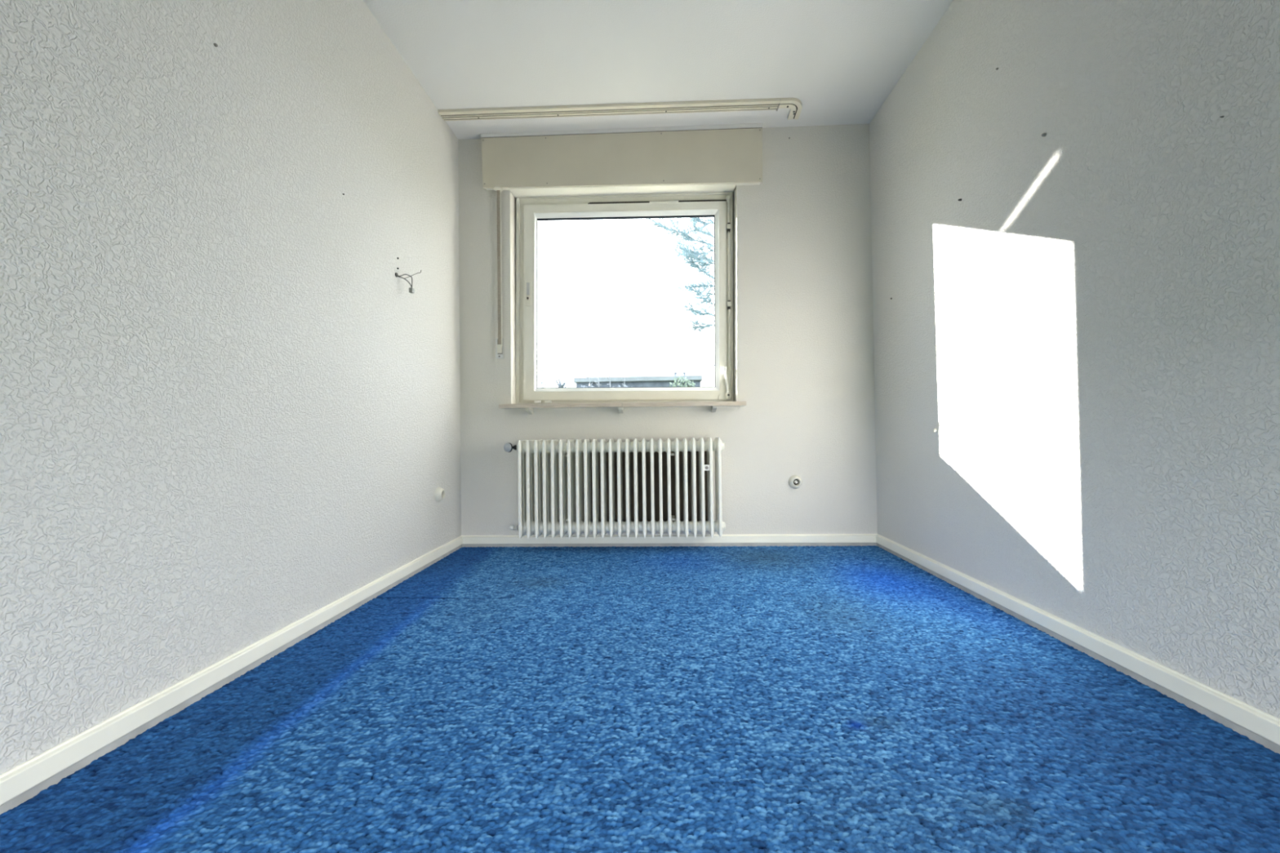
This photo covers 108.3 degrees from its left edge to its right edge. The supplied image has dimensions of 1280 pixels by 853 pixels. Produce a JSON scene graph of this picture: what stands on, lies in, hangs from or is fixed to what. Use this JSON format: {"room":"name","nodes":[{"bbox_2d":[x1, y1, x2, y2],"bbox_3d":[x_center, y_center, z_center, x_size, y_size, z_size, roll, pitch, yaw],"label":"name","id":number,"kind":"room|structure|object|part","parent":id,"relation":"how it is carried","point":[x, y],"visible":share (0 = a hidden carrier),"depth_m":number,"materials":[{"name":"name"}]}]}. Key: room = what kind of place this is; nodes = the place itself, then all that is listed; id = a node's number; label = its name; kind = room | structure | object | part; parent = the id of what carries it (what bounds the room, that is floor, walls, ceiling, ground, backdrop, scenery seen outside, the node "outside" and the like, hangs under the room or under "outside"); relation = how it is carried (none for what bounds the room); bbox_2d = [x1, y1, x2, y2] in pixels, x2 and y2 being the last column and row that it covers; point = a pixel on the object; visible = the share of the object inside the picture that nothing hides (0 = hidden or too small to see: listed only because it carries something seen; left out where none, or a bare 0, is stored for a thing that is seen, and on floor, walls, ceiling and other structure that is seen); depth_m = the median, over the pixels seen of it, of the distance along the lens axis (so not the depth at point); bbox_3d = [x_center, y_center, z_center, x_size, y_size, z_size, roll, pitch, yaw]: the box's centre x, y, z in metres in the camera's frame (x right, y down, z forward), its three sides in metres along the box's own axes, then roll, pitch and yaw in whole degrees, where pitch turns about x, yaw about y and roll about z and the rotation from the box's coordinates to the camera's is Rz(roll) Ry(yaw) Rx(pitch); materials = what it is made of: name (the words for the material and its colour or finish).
{"room":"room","nodes":[
{"label":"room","id":0,"kind":"room"},
{"bbox_2d":[0,0,461,774],"bbox_3d":[-1.239,-0.480,1.196,0.140,2.620,3.277,-1,-1,2],"label":"wall","id":1,"kind":"structure","parent":0,"point":[228,415],"depth_m":1.23,"materials":[{"name":"paint"}]},
{"bbox_2d":[0,535,462,814],"bbox_3d":[-1.147,0.676,1.176,0.015,0.072,3.277,-1,-1,2],"label":"baseboard","id":2,"kind":"structure","parent":1,"relation":"attached to","point":[20,784],"depth_m":1.13,"materials":[{"name":"white wood"}]},
{"bbox_2d":[395,270,421,293],"bbox_3d":[-1.093,-0.705,2.207,0.040,0.140,0.157,-1,-1,21],"label":"wires","id":3,"kind":"object","parent":1,"relation":"attached to","point":[411,290],"visible":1,"depth_m":2.19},
{"bbox_2d":[434,487,445,502],"bbox_3d":[-1.089,0.371,2.527,0.029,0.079,0.079,-1,-1,2],"label":"wall socket","id":4,"kind":"object","parent":1,"relation":"attached to","point":[440,493],"visible":1,"depth_m":2.50,"materials":[{"name":"beige plastic"}]},
{"bbox_2d":[0,545,1279,852],"bbox_3d":[0.088,0.695,1.128,2.496,0.010,3.280,-1,-1,2],"label":"floor","id":5,"kind":"structure","parent":0,"point":[669,699],"depth_m":1.02,"materials":[{"name":"blue carpet"}]},
{"bbox_2d":[363,0,952,139],"bbox_3d":[0.058,-1.882,1.250,2.765,0.150,3.690,-1,-1,2],"label":"ceiling","id":6,"kind":"structure","parent":0,"point":[842,60],"depth_m":2.22,"materials":[{"name":"paint"}]},
{"bbox_2d":[438,97,802,120],"bbox_3d":[-0.105,-1.776,2.591,2.047,0.018,0.157,-1,-1,-1],"label":"rail","id":7,"kind":"object","parent":6,"relation":"attached to","point":[795,105],"visible":1,"depth_m":2.58,"materials":[{"name":"beige plastic"}]},
{"bbox_2d":[457,123,877,535],"bbox_3d":[0.145,-0.473,2.927,2.765,2.620,0.293,-1,-1,2],"label":"wall","id":8,"kind":"structure","parent":0,"point":[803,356],"depth_m":2.76,"materials":[{"name":"paint"}]},
{"bbox_2d":[503,437,725,538],"bbox_3d":[-0.146,0.350,2.680,1.266,0.558,0.201,-1,-1,2],"label":"radiator","id":9,"kind":"object","parent":8,"relation":"attached to","point":[550,487],"visible":1,"depth_m":2.61,"materials":[{"name":"metal"}]},
{"bbox_3d":[-0.758,0.121,2.653,0.052,0.052,0.040,-1,-1,38],"label":"valve knob","id":10,"kind":"part","parent":9,"relation":"part of","materials":[{"name":"grey plastic"}]},
{"bbox_2d":[480,122,762,197],"bbox_3d":[-0.115,-1.605,2.828,1.688,0.352,0.136,-1,-1,2],"label":"box","id":11,"kind":"object","parent":8,"relation":"attached to","point":[701,158],"visible":1,"depth_m":2.76,"materials":[{"name":"paint"}]},
{"bbox_2d":[493,186,503,358],"bbox_3d":[-0.858,-0.935,2.802,0.056,1.042,0.052,-1,-1,2],"label":"belt","id":12,"kind":"object","parent":11,"relation":"hanging from","point":[500,341],"visible":1,"depth_m":2.81,"materials":[{"name":"beige fabric"}]},
{"bbox_3d":[-0.855,-0.475,2.815,0.048,0.122,0.011,-1,-1,2],"label":"winder plate","id":13,"kind":"part","parent":12,"relation":"part of","materials":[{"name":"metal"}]},
{"bbox_3d":[-0.116,-1.599,2.788,1.672,0.322,0.036,-1,-1,2],"label":"casing","id":14,"kind":"part","parent":11,"relation":"part of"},
{"bbox_2d":[498,401,746,414],"bbox_3d":[-0.105,-0.109,2.780,1.441,0.062,0.188,-1,-1,2],"label":"window sill","id":15,"kind":"structure","parent":8,"relation":"attached to","point":[529,408],"depth_m":2.69,"materials":[{"name":"stone"}]},
{"bbox_3d":[-0.464,-0.122,2.794,0.724,0.028,0.188,-1,-1,2],"label":"sill","id":16,"kind":"part","parent":15,"relation":"part of","materials":[{"name":"stone"}]},
{"bbox_3d":[0.257,-0.128,2.765,0.716,0.027,0.188,-1,-1,2],"label":"sill","id":17,"kind":"part","parent":15,"relation":"part of","materials":[{"name":"stone"}]},
{"bbox_2d":[515,191,733,404],"bbox_3d":[-0.102,-0.793,2.894,1.360,1.332,0.117,0,-1,2],"label":"window","id":18,"kind":"structure","parent":8,"relation":"in","point":[717,205],"depth_m":2.88,"materials":[{"name":"plastic"}]},
{"bbox_3d":[-0.701,-0.831,2.898,0.038,0.153,0.005,0,-1,2],"label":"lock plate","id":19,"kind":"part","parent":18,"relation":"part of","materials":[{"name":"beige plastic"}]},
{"bbox_3d":[-0.701,-0.863,2.896,0.021,0.077,0.004,-1,-1,2],"label":"plate","id":20,"kind":"part","parent":18,"relation":"part of","materials":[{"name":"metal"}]},
{"bbox_3d":[0.107,-1.398,2.881,0.867,0.010,0.017,0,-1,2],"label":"head rod","id":21,"kind":"part","parent":18,"relation":"part of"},
{"bbox_3d":[0.526,-0.280,2.821,0.041,0.172,0.021,0,-1,-41],"label":"tilt lever","id":22,"kind":"part","parent":18,"relation":"part of","materials":[{"name":"white plastic"}]},
{"bbox_3d":[0.547,-0.822,2.844,0.009,1.170,0.009,0,-1,2],"label":"vertical rod","id":23,"kind":"part","parent":18,"relation":"part of","materials":[{"name":"beige plastic"}]},
{"bbox_2d":[574,451,707,521],"bbox_3d":[-0.134,0.356,2.775,1.105,0.525,0.009,-1,-1,2],"label":"board","id":24,"kind":"object","parent":8,"relation":"attached to","point":[656,486],"visible":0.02,"depth_m":2.76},
{"bbox_2d":[461,533,877,546],"bbox_3d":[0.153,0.682,2.756,2.485,0.072,0.015,-1,-1,2],"label":"baseboard","id":25,"kind":"structure","parent":8,"relation":"attached to","point":[763,540],"depth_m":2.75,"materials":[{"name":"white wood"}]},
{"bbox_2d":[788,475,802,488],"bbox_3d":[0.919,0.327,2.723,0.079,0.079,0.029,-1,-1,2],"label":"wall socket","id":26,"kind":"object","parent":8,"relation":"attached to","point":[795,482],"visible":1,"depth_m":2.72,"materials":[{"name":"beige plastic"}]},
{"bbox_2d":[869,0,1279,719],"bbox_3d":[1.384,-0.516,1.091,0.140,2.620,3.277,-1,-1,2],"label":"wall","id":27,"kind":"structure","parent":0,"point":[1088,337],"depth_m":1.34,"materials":[{"name":"paint"}]},
{"bbox_2d":[875,533,1279,754],"bbox_3d":[1.322,0.643,1.077,0.015,0.072,3.277,-1,-1,2],"label":"baseboard","id":28,"kind":"structure","parent":27,"relation":"attached to","point":[1260,726],"depth_m":1.26,"materials":[{"name":"white wood"}]},
{"label":"outside","id":29,"kind":"structure","parent":0,"visible":0},
{"bbox_3d":[0.416,1.155,9.976,160.000,0.040,160.000,-1,-1,2],"label":"ground","id":30,"kind":"structure","parent":29,"visible":0},
{"bbox_2d":[537,351,546,387],"bbox_3d":[-1.700,-0.084,7.998,0.178,2.455,0.183,-1,-1,2],"label":"plant","id":31,"kind":"object","parent":30,"relation":"on","point":[539,351],"visible":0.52,"depth_m":8.01,"materials":[{"name":"white plant"}]},
{"bbox_3d":[-1.692,-0.081,7.999,0.051,2.450,0.026,-1,-1,16],"label":"stem","id":32,"kind":"part","parent":31,"relation":"part of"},
{"bbox_2d":[552,365,561,387],"bbox_3d":[-1.469,0.029,8.204,0.169,2.230,0.163,-1,-1,2],"label":"plant","id":33,"kind":"object","parent":30,"relation":"on","point":[556,366],"visible":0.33,"depth_m":8.21,"materials":[{"name":"white plant"}]},
{"bbox_2d":[552,374,571,387],"bbox_3d":[-2.223,-0.124,12.954,0.783,2.716,0.594,-1,-1,18],"label":"yucca","id":34,"kind":"object","parent":30,"relation":"on","point":[560,385],"visible":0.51,"depth_m":12.83,"materials":[{"name":"green plant"}]},
{"bbox_2d":[578,384,594,387],"bbox_3d":[-1.476,0.003,13.091,1.083,2.449,0.771,-1,-1,2],"label":"shrub","id":35,"kind":"object","parent":30,"relation":"on","point":[584,386],"visible":0.02,"depth_m":13.08,"materials":[{"name":"green plant"}]},
{"bbox_2d":[594,354,603,387],"bbox_3d":[-0.743,-0.088,8.396,0.178,2.450,0.168,0,-1,-21],"label":"plant","id":36,"kind":"object","parent":30,"relation":"on","point":[600,356],"visible":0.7,"depth_m":8.41,"materials":[{"name":"white plant"}]},
{"bbox_3d":[-0.753,-0.087,8.399,0.071,2.450,0.029,-1,-1,2],"label":"stem","id":37,"kind":"part","parent":36,"relation":"part of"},
{"bbox_2d":[606,361,613,386],"bbox_3d":[-0.556,-0.037,8.618,0.170,2.350,0.156,-1,-1,2],"label":"plant","id":38,"kind":"object","parent":30,"relation":"on","point":[611,371],"visible":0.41,"depth_m":8.62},
{"bbox_2d":[620,365,627,386],"bbox_3d":[-0.288,-0.018,8.818,0.160,2.311,0.208,-1,-1,2],"label":"plant","id":39,"kind":"object","parent":30,"relation":"on","point":[620,366],"visible":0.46,"depth_m":8.83,"materials":[{"name":"white plant"}]},
{"bbox_2d":[573,372,702,387],"bbox_3d":[0.049,-0.206,16.491,3.880,2.920,5.250,-1,-1,2],"label":"garage","id":40,"kind":"structure","parent":30,"relation":"on","point":[633,381],"depth_m":13.96,"materials":[{"name":"grey concrete"}]},
{"bbox_2d":[646,217,714,365],"bbox_3d":[2.342,-3.044,9.941,4.113,8.373,2.522,-1,-1,16],"label":"bare tree","id":41,"kind":"object","parent":30,"relation":"on","point":[694,255],"visible":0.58,"depth_m":9.47,"materials":[{"name":"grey plant"}]},
{"bbox_2d":[669,375,695,386],"bbox_3d":[1.257,-0.137,13.252,1.264,2.663,0.769,-1,-1,2],"label":"shrub","id":42,"kind":"object","parent":30,"relation":"on","point":[686,380],"visible":0.08,"depth_m":13.23,"materials":[{"name":"green plant"}]}
]}

